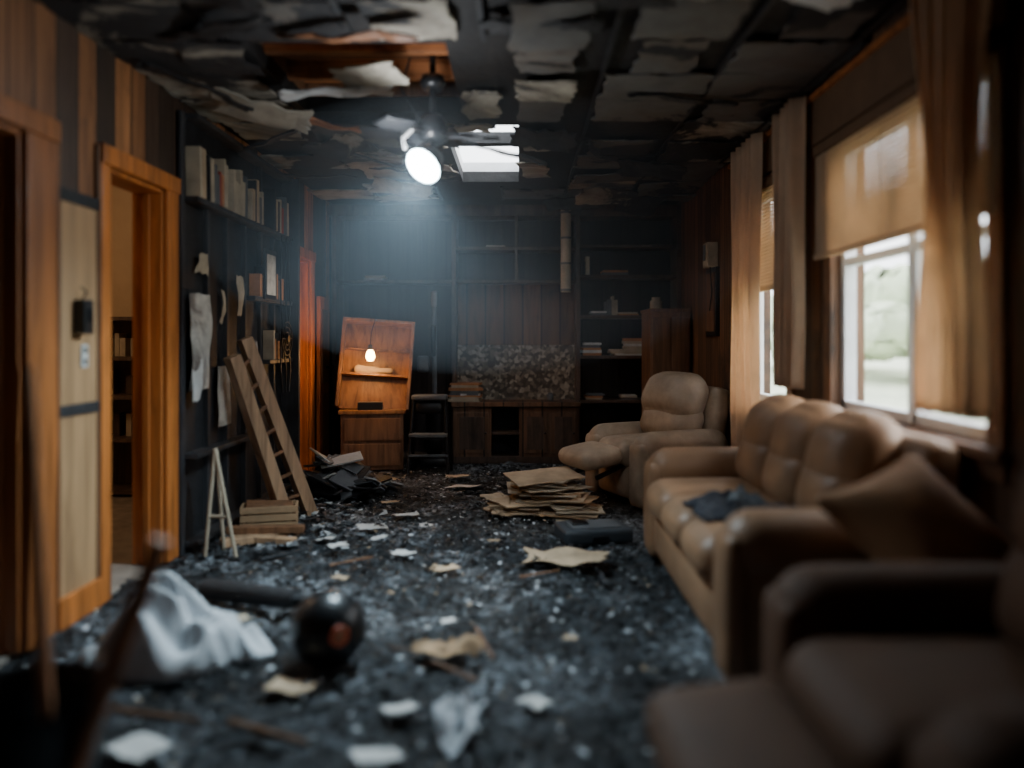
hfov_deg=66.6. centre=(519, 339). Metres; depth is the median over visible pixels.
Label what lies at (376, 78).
fragments
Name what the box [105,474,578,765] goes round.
papers
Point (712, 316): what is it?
picture frame
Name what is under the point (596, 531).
tool case
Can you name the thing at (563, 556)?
cardboard sheet
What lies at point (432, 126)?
ceiling fan
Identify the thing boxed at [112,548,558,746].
sticks
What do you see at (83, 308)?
switch box
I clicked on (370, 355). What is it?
pendant bulb
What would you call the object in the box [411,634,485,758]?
plastic wrap
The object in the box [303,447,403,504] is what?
debris pile
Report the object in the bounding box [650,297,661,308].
jar
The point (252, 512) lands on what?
wooden crate
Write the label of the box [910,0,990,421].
curtain
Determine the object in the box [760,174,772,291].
window blind
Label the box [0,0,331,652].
wall
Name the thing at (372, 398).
secretary desk
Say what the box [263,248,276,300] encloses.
picture frame
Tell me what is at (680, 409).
recliner chair
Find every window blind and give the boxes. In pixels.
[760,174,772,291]
[813,35,995,259]
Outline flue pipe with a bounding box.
[560,210,571,291]
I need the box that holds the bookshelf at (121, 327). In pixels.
[111,317,131,494]
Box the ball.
[289,589,366,668]
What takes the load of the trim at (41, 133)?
attached to the wall at (49, 67)
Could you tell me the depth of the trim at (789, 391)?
4.58 m
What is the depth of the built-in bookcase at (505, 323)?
7.95 m
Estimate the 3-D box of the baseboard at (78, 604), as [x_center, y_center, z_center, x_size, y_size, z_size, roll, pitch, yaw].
[-1.915,1.145,1.026,0.030,0.130,5.052,0,0,0]
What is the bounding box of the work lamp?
[403,141,442,185]
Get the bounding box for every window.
[760,191,772,399]
[841,66,985,439]
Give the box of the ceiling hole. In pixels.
[260,43,458,96]
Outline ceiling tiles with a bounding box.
[34,0,887,202]
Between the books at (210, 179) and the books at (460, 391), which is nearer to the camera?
the books at (210, 179)
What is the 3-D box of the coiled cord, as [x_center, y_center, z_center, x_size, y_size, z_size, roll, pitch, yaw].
[-1.795,-0.010,5.980,0.050,0.268,0.268,0,0,0]
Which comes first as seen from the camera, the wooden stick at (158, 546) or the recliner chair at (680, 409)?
the wooden stick at (158, 546)
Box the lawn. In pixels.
[770,358,985,423]
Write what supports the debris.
on the floor
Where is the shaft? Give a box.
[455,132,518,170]
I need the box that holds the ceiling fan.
[358,55,545,169]
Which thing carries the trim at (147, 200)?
attached to the wall at (49, 67)
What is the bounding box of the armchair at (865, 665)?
[646,476,1023,767]
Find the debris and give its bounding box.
[20,462,702,767]
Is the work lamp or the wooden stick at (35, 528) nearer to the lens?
the wooden stick at (35, 528)
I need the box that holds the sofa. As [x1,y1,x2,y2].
[643,394,959,680]
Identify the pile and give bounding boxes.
[220,524,304,547]
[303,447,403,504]
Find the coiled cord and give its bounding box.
[281,321,292,355]
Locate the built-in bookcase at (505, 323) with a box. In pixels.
[327,205,680,462]
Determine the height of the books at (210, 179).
1.269 m
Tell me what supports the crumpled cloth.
on the floor
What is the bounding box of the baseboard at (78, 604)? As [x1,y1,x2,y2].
[58,577,101,631]
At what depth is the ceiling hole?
4.34 m
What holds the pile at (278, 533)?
on the floor
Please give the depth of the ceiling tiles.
3.85 m
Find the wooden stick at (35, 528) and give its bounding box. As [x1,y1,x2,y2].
[19,367,54,720]
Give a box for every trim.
[0,94,60,654]
[97,143,180,604]
[300,246,315,470]
[762,172,794,395]
[824,24,1012,483]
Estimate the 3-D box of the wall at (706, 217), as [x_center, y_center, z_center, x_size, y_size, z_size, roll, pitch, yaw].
[1.675,-0.090,3.250,0.150,2.600,9.700,0,0,0]
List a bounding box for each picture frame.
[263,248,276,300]
[706,266,719,335]
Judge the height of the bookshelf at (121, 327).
1.390 m
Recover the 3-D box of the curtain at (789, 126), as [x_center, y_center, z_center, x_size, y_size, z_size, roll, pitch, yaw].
[1.476,-0.515,4.307,0.079,1.550,0.402,0,0,0]
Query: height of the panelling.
2.100 m
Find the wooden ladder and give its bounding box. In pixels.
[223,336,317,515]
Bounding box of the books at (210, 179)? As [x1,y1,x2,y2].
[185,146,288,358]
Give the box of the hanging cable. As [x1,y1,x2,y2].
[280,236,290,392]
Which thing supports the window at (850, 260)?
in the wall at (706, 217)
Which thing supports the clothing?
on the sofa
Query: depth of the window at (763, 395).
5.40 m
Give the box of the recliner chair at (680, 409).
[558,371,729,508]
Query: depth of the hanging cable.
6.00 m
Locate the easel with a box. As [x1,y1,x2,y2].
[203,448,237,557]
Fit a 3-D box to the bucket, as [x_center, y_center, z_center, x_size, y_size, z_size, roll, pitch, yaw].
[-1.140,1.002,1.780,0.369,0.395,0.366,0,0,0]
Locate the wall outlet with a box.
[80,345,87,367]
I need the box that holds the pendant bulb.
[366,319,376,360]
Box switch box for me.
[74,286,93,333]
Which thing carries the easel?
on the floor
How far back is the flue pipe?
7.62 m
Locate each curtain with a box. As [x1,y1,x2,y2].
[730,132,762,446]
[772,95,805,388]
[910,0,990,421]
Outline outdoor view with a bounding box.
[770,261,907,362]
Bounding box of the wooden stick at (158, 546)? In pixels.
[67,536,170,767]
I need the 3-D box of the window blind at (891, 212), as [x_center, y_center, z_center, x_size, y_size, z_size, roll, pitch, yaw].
[1.556,-0.715,3.340,0.033,0.590,1.520,0,0,0]
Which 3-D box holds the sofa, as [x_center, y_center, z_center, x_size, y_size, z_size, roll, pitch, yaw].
[1.107,0.747,3.540,0.895,0.937,1.850,0,0,0]
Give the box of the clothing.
[682,483,796,522]
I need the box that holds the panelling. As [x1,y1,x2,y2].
[58,143,99,600]
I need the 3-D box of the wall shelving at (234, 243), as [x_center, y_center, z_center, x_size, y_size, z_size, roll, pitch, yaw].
[-1.850,-0.040,5.325,0.160,2.500,1.910,0,0,0]
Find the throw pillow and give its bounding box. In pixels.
[815,454,1015,562]
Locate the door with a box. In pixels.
[317,296,333,456]
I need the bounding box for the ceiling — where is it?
[181,0,909,204]
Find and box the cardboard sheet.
[520,547,609,565]
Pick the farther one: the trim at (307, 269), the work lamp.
the trim at (307, 269)
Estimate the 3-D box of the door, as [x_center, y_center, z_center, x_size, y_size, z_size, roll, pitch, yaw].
[-1.848,0.395,7.481,0.132,1.610,0.401,0,0,0]
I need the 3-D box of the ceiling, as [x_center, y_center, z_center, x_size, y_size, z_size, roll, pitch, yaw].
[-0.165,-1.435,3.250,3.830,0.090,10.000,0,0,0]
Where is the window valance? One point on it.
(886, 67)
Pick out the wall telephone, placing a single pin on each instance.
(710, 249)
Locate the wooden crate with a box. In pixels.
[240,500,297,524]
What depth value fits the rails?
3.64 m
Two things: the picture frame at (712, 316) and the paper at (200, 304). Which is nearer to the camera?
the paper at (200, 304)
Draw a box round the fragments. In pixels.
[137,0,852,217]
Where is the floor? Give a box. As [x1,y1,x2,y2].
[0,460,725,767]
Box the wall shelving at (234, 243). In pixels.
[176,110,299,555]
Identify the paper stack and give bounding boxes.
[483,466,605,521]
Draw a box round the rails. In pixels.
[183,0,775,200]
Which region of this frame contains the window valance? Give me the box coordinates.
[728,0,1016,196]
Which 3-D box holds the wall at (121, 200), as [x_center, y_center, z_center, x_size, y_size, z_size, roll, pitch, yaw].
[-3.240,-0.040,6.380,2.320,2.500,0.040,0,0,0]
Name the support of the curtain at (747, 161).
hanging from the curtain rod
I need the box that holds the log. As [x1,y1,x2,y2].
[198,578,307,608]
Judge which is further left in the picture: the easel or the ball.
the easel
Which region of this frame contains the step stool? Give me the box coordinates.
[406,394,452,475]
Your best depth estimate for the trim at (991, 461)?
2.58 m
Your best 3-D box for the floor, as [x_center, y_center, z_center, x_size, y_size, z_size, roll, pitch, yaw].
[-1.350,1.224,3.250,6.100,0.072,9.900,0,0,0]
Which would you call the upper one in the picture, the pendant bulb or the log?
the pendant bulb
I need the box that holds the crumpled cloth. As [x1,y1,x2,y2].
[78,571,274,682]
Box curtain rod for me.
[719,0,907,163]
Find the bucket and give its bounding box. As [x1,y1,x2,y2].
[0,660,101,767]
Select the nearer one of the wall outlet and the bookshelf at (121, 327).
the wall outlet
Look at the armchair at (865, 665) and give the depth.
1.78 m
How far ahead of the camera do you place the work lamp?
3.86 m
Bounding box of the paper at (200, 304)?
[189,252,257,427]
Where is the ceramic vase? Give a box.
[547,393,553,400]
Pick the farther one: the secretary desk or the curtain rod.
the secretary desk
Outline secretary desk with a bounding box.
[335,317,414,469]
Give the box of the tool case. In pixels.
[554,519,632,545]
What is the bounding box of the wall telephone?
[703,242,717,310]
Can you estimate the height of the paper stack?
0.280 m
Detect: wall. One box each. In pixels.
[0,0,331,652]
[111,185,131,316]
[676,0,1023,543]
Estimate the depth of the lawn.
27.60 m
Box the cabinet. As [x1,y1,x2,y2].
[640,309,691,412]
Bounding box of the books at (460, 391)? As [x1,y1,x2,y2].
[364,245,641,401]
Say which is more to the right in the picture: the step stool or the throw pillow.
the throw pillow
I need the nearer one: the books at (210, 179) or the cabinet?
the books at (210, 179)
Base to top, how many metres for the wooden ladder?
1.227 m

